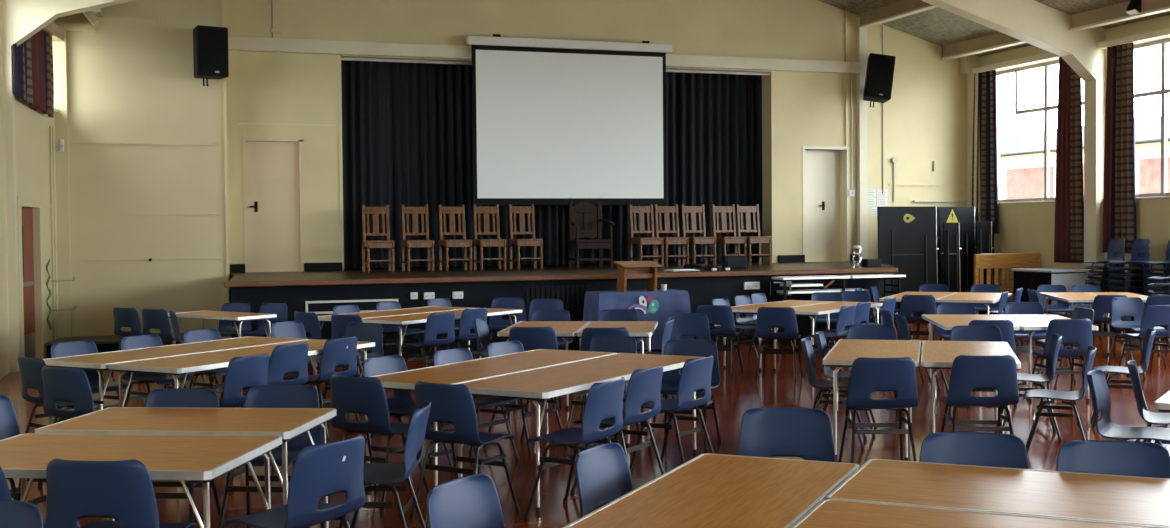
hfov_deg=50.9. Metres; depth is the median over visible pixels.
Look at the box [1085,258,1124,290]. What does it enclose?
plastic chair
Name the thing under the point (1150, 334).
plastic chair
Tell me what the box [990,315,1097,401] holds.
folding table
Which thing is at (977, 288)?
plastic chair
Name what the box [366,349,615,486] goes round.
folding table
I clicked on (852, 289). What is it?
table
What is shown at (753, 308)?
folding table
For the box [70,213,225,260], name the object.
trim
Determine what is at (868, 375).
plastic chair
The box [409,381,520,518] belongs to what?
plastic chair
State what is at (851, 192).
light switch
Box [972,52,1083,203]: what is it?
window
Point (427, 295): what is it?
wall socket
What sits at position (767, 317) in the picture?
plastic chair
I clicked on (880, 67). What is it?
wall speaker
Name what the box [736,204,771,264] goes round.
wooden chair
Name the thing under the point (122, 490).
plastic chair
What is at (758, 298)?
plastic chair
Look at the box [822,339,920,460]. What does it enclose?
folding table
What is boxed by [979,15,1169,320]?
wall
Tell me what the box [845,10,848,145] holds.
trim
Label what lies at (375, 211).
wooden chair
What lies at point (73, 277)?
peg
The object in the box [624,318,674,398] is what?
plastic chair
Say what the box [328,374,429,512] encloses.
plastic chair
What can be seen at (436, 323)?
plastic chair
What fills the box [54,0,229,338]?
wall
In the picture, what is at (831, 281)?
rack
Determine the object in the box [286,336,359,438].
plastic chair
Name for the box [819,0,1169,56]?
ceiling
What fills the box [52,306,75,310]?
peg
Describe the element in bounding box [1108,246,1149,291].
plastic chair
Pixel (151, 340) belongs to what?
plastic chair
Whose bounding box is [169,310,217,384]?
plastic chair
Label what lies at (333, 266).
baseboard
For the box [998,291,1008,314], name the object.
plastic chair
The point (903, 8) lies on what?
beam
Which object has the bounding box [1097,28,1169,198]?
window
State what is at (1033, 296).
plastic chair
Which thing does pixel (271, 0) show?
cable conduit
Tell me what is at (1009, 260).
slatted bench
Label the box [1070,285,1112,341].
plastic chair
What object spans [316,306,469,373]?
folding table
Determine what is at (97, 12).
trim
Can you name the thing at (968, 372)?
plastic chair
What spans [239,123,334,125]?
trim
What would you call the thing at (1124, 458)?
plastic chair
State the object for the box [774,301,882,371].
folding table
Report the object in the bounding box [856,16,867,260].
trim
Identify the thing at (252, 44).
trim
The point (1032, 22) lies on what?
beam
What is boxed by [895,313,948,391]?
plastic chair
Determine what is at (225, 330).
plastic chair
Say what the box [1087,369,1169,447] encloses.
plastic chair
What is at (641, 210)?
wooden chair
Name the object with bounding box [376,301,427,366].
plastic chair
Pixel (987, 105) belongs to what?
window curtain
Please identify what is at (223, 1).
trim
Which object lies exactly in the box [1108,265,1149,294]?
plastic chair
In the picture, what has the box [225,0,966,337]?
wall
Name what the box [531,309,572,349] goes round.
plastic chair
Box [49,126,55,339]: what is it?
pipe
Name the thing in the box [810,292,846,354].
plastic chair
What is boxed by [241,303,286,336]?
plastic chair
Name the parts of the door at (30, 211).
vision panel, kick plate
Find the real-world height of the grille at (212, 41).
0.640 m
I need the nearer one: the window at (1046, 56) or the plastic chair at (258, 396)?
the plastic chair at (258, 396)
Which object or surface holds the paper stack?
on the stage
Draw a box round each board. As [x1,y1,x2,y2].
[937,207,977,291]
[943,223,962,291]
[976,222,993,314]
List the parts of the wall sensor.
rod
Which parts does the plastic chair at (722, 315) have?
leg, leg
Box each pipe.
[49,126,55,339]
[52,127,57,338]
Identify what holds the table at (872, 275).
on the rack
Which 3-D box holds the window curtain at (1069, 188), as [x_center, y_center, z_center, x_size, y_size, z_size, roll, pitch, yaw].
[8.008,-1.730,20.319,0.112,3.421,0.692,-1,2,-19]
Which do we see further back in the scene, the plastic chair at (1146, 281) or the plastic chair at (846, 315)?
the plastic chair at (1146, 281)
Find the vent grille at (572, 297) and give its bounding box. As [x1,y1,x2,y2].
[522,285,591,320]
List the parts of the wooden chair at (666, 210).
leg, leg, crest rail, rail, seat rail, seat, leg, leg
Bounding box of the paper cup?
[661,284,666,290]
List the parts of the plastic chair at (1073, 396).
leg, leg, leg, leg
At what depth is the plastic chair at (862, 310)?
13.94 m
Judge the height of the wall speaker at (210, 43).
0.812 m
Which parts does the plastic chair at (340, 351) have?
leg, leg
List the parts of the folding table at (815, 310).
leg, hinge rail, leg, edge trim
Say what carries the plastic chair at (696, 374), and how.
on the floor
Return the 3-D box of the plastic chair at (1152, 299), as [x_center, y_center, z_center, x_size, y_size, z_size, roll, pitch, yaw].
[7.024,0.759,15.104,0.469,0.786,0.480,0,2,1]
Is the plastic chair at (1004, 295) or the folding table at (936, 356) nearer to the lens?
the folding table at (936, 356)
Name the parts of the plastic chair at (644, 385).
leg, leg, leg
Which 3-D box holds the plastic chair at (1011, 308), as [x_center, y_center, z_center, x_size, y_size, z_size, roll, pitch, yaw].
[4.851,0.822,13.479,0.469,0.786,0.480,0,2,6]
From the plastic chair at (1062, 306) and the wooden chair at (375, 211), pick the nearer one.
the plastic chair at (1062, 306)
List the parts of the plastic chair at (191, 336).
leg, leg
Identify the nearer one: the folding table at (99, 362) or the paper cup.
the folding table at (99, 362)
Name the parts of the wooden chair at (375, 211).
leg, leg, crest rail, rail, seat rail, seat, leg, leg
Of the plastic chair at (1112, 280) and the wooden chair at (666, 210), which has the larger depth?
the wooden chair at (666, 210)
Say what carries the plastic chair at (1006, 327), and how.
on the floor
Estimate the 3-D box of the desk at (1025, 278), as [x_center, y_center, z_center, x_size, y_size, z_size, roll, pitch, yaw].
[7.561,0.549,19.869,0.880,0.935,0.990,-1,2,-19]
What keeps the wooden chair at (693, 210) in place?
on the stage
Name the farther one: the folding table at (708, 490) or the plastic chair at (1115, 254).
the plastic chair at (1115, 254)
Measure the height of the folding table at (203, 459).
0.700 m
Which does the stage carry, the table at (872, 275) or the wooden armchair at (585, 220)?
the wooden armchair at (585, 220)
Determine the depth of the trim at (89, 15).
16.77 m
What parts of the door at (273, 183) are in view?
handle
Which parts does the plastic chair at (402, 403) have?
leg, leg, leg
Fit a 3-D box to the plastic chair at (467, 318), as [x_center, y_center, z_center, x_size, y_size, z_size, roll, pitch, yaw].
[-1.351,0.874,13.583,0.480,0.786,0.469,1,2,37]
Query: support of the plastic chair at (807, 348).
on the floor
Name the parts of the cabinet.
hinge frame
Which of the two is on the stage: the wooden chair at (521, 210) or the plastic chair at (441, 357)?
the wooden chair at (521, 210)
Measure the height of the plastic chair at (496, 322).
0.786 m
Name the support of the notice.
attached to the wall at (925, 115)
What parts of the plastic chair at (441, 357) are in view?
leg, leg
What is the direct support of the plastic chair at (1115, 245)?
on the plastic chair at (1115, 254)
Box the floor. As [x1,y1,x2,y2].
[0,322,1169,527]
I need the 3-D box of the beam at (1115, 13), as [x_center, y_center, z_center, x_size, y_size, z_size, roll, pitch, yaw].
[10.235,-3.620,11.935,0.160,0.255,22.600,-1,2,-19]
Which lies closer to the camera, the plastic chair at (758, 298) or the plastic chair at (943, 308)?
the plastic chair at (943, 308)
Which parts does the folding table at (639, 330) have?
hinge rail, edge trim, leg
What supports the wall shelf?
attached to the wall at (925, 115)
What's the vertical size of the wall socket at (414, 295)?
0.090 m
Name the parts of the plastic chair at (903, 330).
leg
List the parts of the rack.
rack frame, rack frame, rack frame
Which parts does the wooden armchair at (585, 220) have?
post, leg, panel, seat, seat rail, post, leg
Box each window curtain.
[12,26,53,117]
[972,70,998,233]
[1054,57,1083,262]
[1102,43,1136,252]
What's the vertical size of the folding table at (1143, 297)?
0.700 m
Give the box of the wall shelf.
[913,200,967,201]
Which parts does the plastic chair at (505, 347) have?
leg, leg, leg, leg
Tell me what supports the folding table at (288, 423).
on the floor
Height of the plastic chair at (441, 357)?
0.786 m
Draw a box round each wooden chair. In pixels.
[362,205,394,271]
[401,205,434,271]
[439,205,471,270]
[473,204,506,269]
[509,204,542,269]
[629,204,663,266]
[654,204,688,266]
[681,204,716,265]
[712,204,746,264]
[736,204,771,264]
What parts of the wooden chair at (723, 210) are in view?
leg, crest rail, leg, rail, seat rail, seat, leg, leg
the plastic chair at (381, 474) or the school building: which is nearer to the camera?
the plastic chair at (381, 474)
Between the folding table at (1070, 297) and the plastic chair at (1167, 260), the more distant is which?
the plastic chair at (1167, 260)
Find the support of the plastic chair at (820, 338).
on the floor
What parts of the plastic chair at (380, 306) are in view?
leg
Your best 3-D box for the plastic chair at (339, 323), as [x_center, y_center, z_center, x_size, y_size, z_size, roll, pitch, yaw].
[-2.358,0.903,12.802,0.469,0.786,0.480,0,2,29]
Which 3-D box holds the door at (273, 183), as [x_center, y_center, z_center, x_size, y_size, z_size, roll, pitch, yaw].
[-4.815,-0.907,18.987,0.900,2.050,0.312,-1,2,-19]
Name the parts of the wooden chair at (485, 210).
leg, leg, crest rail, rail, seat rail, seat, leg, leg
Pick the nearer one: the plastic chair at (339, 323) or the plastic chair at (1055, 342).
the plastic chair at (1055, 342)
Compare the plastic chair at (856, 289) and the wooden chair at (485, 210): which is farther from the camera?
the wooden chair at (485, 210)
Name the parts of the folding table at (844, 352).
leg, hinge rail, edge trim, leg, leg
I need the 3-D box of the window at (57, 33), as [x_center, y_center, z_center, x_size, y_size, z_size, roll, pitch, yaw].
[-7.137,-2.644,16.085,0.220,1.140,3.000,-1,2,-11]
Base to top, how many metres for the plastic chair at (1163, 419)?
0.786 m
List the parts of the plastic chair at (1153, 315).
leg, leg, leg, leg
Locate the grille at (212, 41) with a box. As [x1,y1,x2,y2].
[198,27,227,74]
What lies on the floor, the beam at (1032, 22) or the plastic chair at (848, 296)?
the plastic chair at (848, 296)
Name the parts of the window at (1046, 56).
sill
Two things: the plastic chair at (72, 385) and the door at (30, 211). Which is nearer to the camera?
the plastic chair at (72, 385)
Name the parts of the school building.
brick panel, brick panel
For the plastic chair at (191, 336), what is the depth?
10.70 m
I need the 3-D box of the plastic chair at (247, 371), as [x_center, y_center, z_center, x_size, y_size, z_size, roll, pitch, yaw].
[-2.477,1.019,8.570,0.480,0.786,0.469,0,2,26]
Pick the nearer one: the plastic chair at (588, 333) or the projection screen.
the plastic chair at (588, 333)
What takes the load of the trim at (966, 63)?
attached to the wall at (1025, 229)
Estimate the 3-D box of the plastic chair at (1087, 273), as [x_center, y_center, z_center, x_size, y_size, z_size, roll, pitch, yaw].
[7.891,0.196,18.641,0.480,0.786,0.469,-1,2,-7]
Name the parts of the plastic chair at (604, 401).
leg, leg, leg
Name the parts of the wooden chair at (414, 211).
leg, leg, crest rail, rail, seat rail, seat, leg, leg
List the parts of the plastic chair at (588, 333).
leg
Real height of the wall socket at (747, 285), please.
0.090 m
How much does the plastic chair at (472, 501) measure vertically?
0.786 m
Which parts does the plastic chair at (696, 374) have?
leg, leg, leg, leg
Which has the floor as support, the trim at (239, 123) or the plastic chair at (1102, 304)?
the plastic chair at (1102, 304)
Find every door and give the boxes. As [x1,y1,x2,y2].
[17,196,46,358]
[242,137,304,271]
[802,146,849,261]
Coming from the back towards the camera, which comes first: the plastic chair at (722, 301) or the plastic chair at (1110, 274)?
the plastic chair at (1110, 274)
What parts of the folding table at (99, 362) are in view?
hinge rail, leg, edge trim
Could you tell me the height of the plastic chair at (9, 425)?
0.786 m
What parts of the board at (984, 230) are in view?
folded leg, hinge frame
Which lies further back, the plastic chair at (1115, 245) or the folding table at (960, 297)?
the plastic chair at (1115, 245)
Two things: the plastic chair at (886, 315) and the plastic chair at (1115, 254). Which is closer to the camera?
the plastic chair at (886, 315)
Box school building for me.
[1000,116,1169,199]
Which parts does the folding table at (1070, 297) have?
leg, edge trim, hinge rail, leg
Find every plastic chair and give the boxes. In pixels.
[0,395,80,527]
[0,467,44,527]
[0,500,42,527]
[18,355,103,433]
[38,366,100,486]
[45,458,194,527]
[51,340,126,423]
[111,307,142,374]
[114,388,226,527]
[120,334,193,406]
[142,309,197,372]
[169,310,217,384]
[183,328,247,397]
[218,303,251,337]
[218,385,323,527]
[219,353,268,471]
[224,434,364,527]
[240,342,308,407]
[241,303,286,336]
[271,321,329,385]
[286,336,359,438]
[294,311,346,377]
[319,322,383,414]
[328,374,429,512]
[329,314,386,386]
[333,305,383,375]
[338,400,430,527]
[363,355,454,484]
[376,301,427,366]
[402,312,454,366]
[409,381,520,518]
[426,298,475,359]
[426,474,504,527]
[429,348,519,470]
[436,307,486,357]
[474,318,519,403]
[483,340,567,454]
[488,298,525,342]
[507,327,561,415]
[524,377,624,518]
[528,299,563,349]
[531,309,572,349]
[566,335,639,437]
[570,365,664,493]
[575,442,632,517]
[580,327,628,417]
[598,309,639,342]
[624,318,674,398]
[630,355,713,471]
[648,339,721,452]
[663,313,710,396]
[696,305,743,375]
[712,298,757,366]
[733,295,780,360]
[737,407,835,461]
[750,293,792,355]
[755,307,803,380]
[801,338,866,449]
[804,305,855,376]
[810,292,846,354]
[815,331,876,435]
[823,301,870,351]
[838,291,871,339]
[838,357,918,462]
[845,325,898,422]
[855,288,880,323]
[860,297,895,324]
[870,286,899,334]
[881,309,931,388]
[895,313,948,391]
[899,295,936,340]
[916,284,947,338]
[919,432,1029,468]
[934,303,975,378]
[940,355,1018,434]
[948,325,1001,415]
[969,320,1016,405]
[970,284,1000,313]
[984,288,1022,345]
[995,334,1061,441]
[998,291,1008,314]
[1004,302,1054,376]
[1022,346,1096,453]
[1026,289,1070,348]
[1026,319,1092,404]
[1034,308,1093,388]
[1035,285,1072,338]
[1056,440,1169,478]
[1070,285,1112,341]
[1085,239,1124,287]
[1085,245,1124,289]
[1085,252,1124,291]
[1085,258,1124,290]
[1087,264,1124,290]
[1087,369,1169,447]
[1090,328,1155,427]
[1092,295,1130,358]
[1107,239,1149,291]
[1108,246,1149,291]
[1108,252,1149,291]
[1108,258,1149,292]
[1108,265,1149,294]
[1108,297,1166,367]
[1109,281,1148,316]
[1116,305,1169,379]
[1127,360,1169,443]
[1132,295,1169,355]
[1142,240,1169,292]
[1143,256,1169,294]
[1144,263,1169,294]
[1144,280,1169,305]
[1144,287,1168,289]
[1147,276,1169,294]
[1147,283,1169,294]
[1147,290,1169,294]
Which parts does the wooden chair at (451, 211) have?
leg, leg, crest rail, rail, seat rail, seat, leg, leg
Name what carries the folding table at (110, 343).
on the floor
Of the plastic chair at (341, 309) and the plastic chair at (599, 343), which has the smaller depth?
the plastic chair at (599, 343)
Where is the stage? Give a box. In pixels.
[224,261,897,357]
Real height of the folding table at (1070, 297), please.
0.700 m
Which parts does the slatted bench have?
post, rail, rail, post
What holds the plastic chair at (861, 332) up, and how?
on the floor
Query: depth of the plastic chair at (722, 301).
14.79 m
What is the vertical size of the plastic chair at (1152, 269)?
0.786 m
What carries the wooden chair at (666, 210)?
on the stage
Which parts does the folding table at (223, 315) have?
edge trim, leg, hinge rail, leg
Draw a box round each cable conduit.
[271,0,272,37]
[851,74,852,189]
[882,25,882,193]
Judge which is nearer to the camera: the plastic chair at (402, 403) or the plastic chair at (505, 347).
the plastic chair at (402, 403)
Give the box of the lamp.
[1126,0,1142,17]
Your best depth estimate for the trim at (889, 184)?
22.57 m
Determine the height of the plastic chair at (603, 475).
0.786 m
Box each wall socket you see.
[410,292,417,298]
[424,292,434,298]
[452,291,462,298]
[744,282,759,288]
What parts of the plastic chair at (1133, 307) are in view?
leg, leg, leg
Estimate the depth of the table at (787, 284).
17.23 m
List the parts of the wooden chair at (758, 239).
leg, crest rail, rail, leg, seat, seat rail, leg, leg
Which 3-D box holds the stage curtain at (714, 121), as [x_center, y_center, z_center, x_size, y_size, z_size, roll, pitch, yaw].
[1.420,-1.798,21.451,4.100,3.550,0.172,-1,2,-19]
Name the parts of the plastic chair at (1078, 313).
leg, leg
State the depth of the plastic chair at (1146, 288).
17.80 m
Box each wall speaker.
[193,25,228,85]
[863,53,895,107]
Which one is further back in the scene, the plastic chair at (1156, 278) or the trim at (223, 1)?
the trim at (223, 1)
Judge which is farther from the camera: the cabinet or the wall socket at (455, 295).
the cabinet
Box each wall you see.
[0,0,58,372]
[0,29,7,378]
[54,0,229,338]
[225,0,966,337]
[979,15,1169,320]
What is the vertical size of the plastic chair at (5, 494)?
0.786 m
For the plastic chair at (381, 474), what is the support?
on the floor
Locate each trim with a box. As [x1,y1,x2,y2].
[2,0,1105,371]
[52,22,94,337]
[68,140,210,144]
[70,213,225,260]
[82,11,99,28]
[91,8,102,17]
[222,0,228,274]
[228,36,860,73]
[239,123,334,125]
[338,56,775,270]
[341,57,769,75]
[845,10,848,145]
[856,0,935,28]
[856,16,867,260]
[889,184,967,185]
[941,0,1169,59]
[959,55,979,221]
[998,199,1169,207]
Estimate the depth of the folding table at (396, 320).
13.31 m
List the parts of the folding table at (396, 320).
hinge rail, leg, edge trim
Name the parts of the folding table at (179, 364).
leg, hinge rail, leg, edge trim, leg, leg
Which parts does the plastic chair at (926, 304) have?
leg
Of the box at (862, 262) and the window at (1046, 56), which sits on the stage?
the box at (862, 262)
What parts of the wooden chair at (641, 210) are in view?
leg, leg, crest rail, rail, seat rail, seat, leg, leg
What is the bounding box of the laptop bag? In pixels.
[722,253,746,268]
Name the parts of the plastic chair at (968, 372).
leg, leg, leg, leg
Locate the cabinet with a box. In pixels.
[877,206,939,316]
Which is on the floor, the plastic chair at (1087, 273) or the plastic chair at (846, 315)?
the plastic chair at (846, 315)
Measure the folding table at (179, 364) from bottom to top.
0.700 m
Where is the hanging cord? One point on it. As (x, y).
(47, 265)
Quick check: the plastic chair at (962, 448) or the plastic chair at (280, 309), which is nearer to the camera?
the plastic chair at (962, 448)
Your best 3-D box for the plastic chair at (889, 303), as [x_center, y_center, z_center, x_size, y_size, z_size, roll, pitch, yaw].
[3.500,0.796,14.866,0.480,0.786,0.469,1,2,33]
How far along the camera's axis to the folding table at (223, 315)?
13.98 m
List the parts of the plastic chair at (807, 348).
leg, leg, leg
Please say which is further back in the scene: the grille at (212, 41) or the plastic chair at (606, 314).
the grille at (212, 41)
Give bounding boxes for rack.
[771,278,900,345]
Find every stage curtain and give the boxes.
[341,60,558,268]
[558,72,762,264]
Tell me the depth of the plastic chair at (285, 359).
9.28 m
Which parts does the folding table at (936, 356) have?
leg, hinge rail, edge trim, leg, leg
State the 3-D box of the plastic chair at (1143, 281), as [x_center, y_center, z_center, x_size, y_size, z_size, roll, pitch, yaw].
[8.054,0.483,18.175,0.480,0.786,0.469,-1,2,-7]
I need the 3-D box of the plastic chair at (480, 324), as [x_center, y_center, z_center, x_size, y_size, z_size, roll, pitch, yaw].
[-0.811,0.918,11.766,0.480,0.786,0.469,0,2,9]
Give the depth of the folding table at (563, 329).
11.85 m
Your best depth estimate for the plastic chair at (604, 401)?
6.89 m
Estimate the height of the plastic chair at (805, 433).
0.786 m
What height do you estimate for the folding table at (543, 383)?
0.700 m
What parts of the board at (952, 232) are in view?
folded leg, hinge frame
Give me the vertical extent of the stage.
1.116 m
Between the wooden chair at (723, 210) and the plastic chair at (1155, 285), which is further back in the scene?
the wooden chair at (723, 210)
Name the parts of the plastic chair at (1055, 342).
leg, leg, leg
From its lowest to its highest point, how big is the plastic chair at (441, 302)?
0.786 m
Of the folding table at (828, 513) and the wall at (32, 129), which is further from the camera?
the wall at (32, 129)
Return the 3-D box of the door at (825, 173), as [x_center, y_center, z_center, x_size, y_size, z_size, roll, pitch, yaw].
[4.253,-1.069,22.056,0.950,2.050,0.312,-1,2,-19]
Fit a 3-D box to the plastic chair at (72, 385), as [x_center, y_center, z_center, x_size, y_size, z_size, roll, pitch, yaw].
[-3.230,1.041,8.006,0.469,0.786,0.480,0,2,27]
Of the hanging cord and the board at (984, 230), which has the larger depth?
the board at (984, 230)
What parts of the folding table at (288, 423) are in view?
edge trim, leg, hinge rail, leg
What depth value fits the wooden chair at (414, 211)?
18.76 m
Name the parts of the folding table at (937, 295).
edge trim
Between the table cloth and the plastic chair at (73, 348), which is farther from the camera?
the table cloth
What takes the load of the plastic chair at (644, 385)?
on the floor
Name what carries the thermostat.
attached to the wall at (32, 129)
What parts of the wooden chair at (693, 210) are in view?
leg, crest rail, rail, leg, seat rail, seat, leg, leg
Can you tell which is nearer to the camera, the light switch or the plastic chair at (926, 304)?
the plastic chair at (926, 304)
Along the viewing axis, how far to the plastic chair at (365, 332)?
11.37 m
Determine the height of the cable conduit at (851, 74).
2.080 m
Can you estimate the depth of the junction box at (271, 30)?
18.76 m
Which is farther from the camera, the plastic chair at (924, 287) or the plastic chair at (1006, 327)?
the plastic chair at (924, 287)
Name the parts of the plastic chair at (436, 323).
leg, leg, leg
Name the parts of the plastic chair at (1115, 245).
leg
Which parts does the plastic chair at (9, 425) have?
leg, leg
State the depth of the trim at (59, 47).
17.06 m
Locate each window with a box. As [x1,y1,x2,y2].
[21,22,63,111]
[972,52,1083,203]
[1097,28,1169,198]
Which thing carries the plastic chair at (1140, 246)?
on the plastic chair at (1135, 266)
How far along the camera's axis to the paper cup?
16.30 m
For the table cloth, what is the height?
0.755 m
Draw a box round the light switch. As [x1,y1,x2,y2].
[848,190,854,195]
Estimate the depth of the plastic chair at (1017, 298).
16.71 m
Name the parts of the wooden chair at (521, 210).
leg, leg, crest rail, rail, seat rail, seat, leg, leg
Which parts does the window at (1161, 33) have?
frame, sill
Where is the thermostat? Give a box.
[60,139,63,151]
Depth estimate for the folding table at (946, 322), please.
12.38 m
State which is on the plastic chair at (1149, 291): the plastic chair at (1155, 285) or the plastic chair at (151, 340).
the plastic chair at (1155, 285)
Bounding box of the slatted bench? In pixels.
[965,253,1039,314]
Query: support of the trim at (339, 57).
attached to the wall at (925, 115)
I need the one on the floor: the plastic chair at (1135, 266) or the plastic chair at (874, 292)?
the plastic chair at (874, 292)
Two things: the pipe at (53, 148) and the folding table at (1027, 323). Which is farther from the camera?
the pipe at (53, 148)
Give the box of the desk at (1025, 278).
[1011,268,1096,318]
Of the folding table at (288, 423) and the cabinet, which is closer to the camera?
the folding table at (288, 423)
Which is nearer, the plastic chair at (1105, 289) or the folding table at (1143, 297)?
the folding table at (1143, 297)
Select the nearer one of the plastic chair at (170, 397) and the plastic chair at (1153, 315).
the plastic chair at (170, 397)
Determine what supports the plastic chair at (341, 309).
on the floor
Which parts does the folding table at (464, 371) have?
leg, hinge rail, leg, edge trim, leg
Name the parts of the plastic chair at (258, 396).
leg, leg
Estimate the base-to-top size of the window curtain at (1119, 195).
3.240 m
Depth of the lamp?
18.01 m
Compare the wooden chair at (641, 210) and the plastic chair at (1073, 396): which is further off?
the wooden chair at (641, 210)
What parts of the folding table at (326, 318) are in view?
edge trim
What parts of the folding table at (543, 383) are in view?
leg, hinge rail, leg, edge trim, leg, leg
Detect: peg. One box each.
[52,277,74,281]
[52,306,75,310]
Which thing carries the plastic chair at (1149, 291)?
on the plastic chair
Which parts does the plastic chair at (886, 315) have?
leg, leg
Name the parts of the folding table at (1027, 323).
leg, edge trim, hinge rail, leg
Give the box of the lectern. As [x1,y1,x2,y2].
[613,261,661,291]
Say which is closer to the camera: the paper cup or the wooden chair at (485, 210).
the paper cup
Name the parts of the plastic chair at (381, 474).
leg, leg, leg, leg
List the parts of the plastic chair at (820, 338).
leg, leg, leg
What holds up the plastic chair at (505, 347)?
on the floor
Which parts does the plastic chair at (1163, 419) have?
leg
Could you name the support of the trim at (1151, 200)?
attached to the wall at (1025, 229)
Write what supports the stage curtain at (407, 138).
hanging from the wall at (925, 115)
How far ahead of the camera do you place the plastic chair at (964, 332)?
10.46 m
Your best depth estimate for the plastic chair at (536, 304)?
15.16 m
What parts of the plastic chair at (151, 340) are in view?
leg, leg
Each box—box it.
[270,29,280,32]
[859,259,880,266]
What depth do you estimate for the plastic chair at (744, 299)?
15.46 m
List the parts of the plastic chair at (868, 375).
leg, leg, leg, leg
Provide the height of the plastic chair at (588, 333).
0.786 m
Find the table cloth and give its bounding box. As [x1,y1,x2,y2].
[583,289,693,349]
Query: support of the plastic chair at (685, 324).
on the floor
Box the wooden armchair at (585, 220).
[567,198,614,268]
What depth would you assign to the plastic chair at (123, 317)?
14.12 m
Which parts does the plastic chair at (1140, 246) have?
leg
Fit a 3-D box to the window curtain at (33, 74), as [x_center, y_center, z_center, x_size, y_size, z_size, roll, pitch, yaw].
[-6.959,-2.515,15.518,0.092,1.151,2.027,-1,2,-11]
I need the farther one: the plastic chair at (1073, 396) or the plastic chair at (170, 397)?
the plastic chair at (1073, 396)
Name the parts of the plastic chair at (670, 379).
leg, leg, leg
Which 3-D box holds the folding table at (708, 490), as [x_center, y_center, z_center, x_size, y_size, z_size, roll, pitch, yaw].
[0.420,1.155,4.125,0.645,0.700,1.800,0,2,24]
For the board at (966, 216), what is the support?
on the floor
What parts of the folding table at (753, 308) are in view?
leg, hinge rail, leg, edge trim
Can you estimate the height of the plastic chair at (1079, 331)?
0.786 m
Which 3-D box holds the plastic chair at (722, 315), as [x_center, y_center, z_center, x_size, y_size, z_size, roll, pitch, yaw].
[1.507,0.841,13.848,0.469,0.786,0.480,0,2,21]
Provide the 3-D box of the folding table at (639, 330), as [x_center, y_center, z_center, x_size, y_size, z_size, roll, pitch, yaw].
[0.330,0.949,11.773,0.680,0.700,1.380,0,2,6]
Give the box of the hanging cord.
[46,259,50,329]
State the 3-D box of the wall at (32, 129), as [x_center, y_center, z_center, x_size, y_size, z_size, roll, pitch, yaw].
[-7.264,-1.247,15.892,0.300,5.000,3.200,-1,2,-11]
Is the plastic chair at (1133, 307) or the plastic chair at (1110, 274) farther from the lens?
the plastic chair at (1110, 274)
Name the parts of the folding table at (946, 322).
leg, edge trim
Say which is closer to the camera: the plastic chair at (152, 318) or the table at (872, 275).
the plastic chair at (152, 318)
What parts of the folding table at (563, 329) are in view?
hinge rail, edge trim, leg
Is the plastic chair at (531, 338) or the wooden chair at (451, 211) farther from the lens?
the wooden chair at (451, 211)
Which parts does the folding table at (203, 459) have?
leg, edge trim, leg, hinge rail, leg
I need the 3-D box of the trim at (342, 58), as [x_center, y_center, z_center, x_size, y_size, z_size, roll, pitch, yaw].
[-0.284,-3.260,20.356,7.440,0.040,0.040,-1,2,-19]
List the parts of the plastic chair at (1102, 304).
leg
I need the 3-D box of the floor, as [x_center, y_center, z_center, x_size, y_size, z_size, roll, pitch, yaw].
[2.558,1.384,10.141,17.700,0.120,24.500,-1,2,-19]
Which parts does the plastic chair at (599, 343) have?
leg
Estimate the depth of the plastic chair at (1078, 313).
12.53 m
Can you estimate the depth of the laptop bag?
18.23 m
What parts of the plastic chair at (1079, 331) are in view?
leg, leg, leg, leg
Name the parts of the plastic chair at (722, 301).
leg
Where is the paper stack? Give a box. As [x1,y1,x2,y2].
[664,269,699,270]
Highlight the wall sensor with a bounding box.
[891,157,896,201]
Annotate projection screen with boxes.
[466,34,671,205]
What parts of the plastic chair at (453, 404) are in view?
leg, leg, leg, leg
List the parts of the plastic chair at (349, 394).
leg, leg, leg, leg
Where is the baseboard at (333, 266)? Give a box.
[230,254,857,272]
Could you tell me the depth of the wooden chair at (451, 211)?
18.95 m
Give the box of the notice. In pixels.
[868,189,887,215]
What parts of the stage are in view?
hatch frame, cable coil, cable coil, hatch frame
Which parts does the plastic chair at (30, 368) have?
leg, leg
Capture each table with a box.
[0,433,281,527]
[35,407,336,527]
[43,336,307,424]
[45,333,183,357]
[108,339,374,419]
[167,311,276,361]
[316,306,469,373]
[362,308,521,367]
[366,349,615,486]
[456,353,703,512]
[497,321,589,408]
[563,453,858,527]
[576,321,657,409]
[723,300,834,370]
[772,275,850,279]
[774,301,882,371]
[777,288,869,293]
[780,283,822,286]
[790,499,1169,527]
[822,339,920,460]
[826,459,1169,526]
[842,274,905,277]
[879,292,957,340]
[921,340,1020,433]
[922,315,1019,380]
[936,292,1011,340]
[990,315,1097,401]
[1039,292,1109,354]
[1084,292,1159,355]
[1154,391,1169,412]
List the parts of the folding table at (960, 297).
hinge rail, edge trim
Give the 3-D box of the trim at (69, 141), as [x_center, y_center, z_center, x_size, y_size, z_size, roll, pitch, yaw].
[-6.339,-1.717,17.441,1.970,0.040,0.025,-1,2,-19]
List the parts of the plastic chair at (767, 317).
leg, leg, leg, leg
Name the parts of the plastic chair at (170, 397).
leg, leg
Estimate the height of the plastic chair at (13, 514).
0.786 m
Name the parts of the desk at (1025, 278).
panel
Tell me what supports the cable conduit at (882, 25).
attached to the wall at (925, 115)
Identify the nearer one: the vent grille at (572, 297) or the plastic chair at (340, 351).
the plastic chair at (340, 351)
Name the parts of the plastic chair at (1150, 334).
leg, leg, leg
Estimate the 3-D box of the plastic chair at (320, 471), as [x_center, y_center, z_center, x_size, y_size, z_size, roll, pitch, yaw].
[-1.182,1.102,5.083,0.480,0.786,0.469,0,2,30]
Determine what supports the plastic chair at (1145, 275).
on the plastic chair at (1146, 281)
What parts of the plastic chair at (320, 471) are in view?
leg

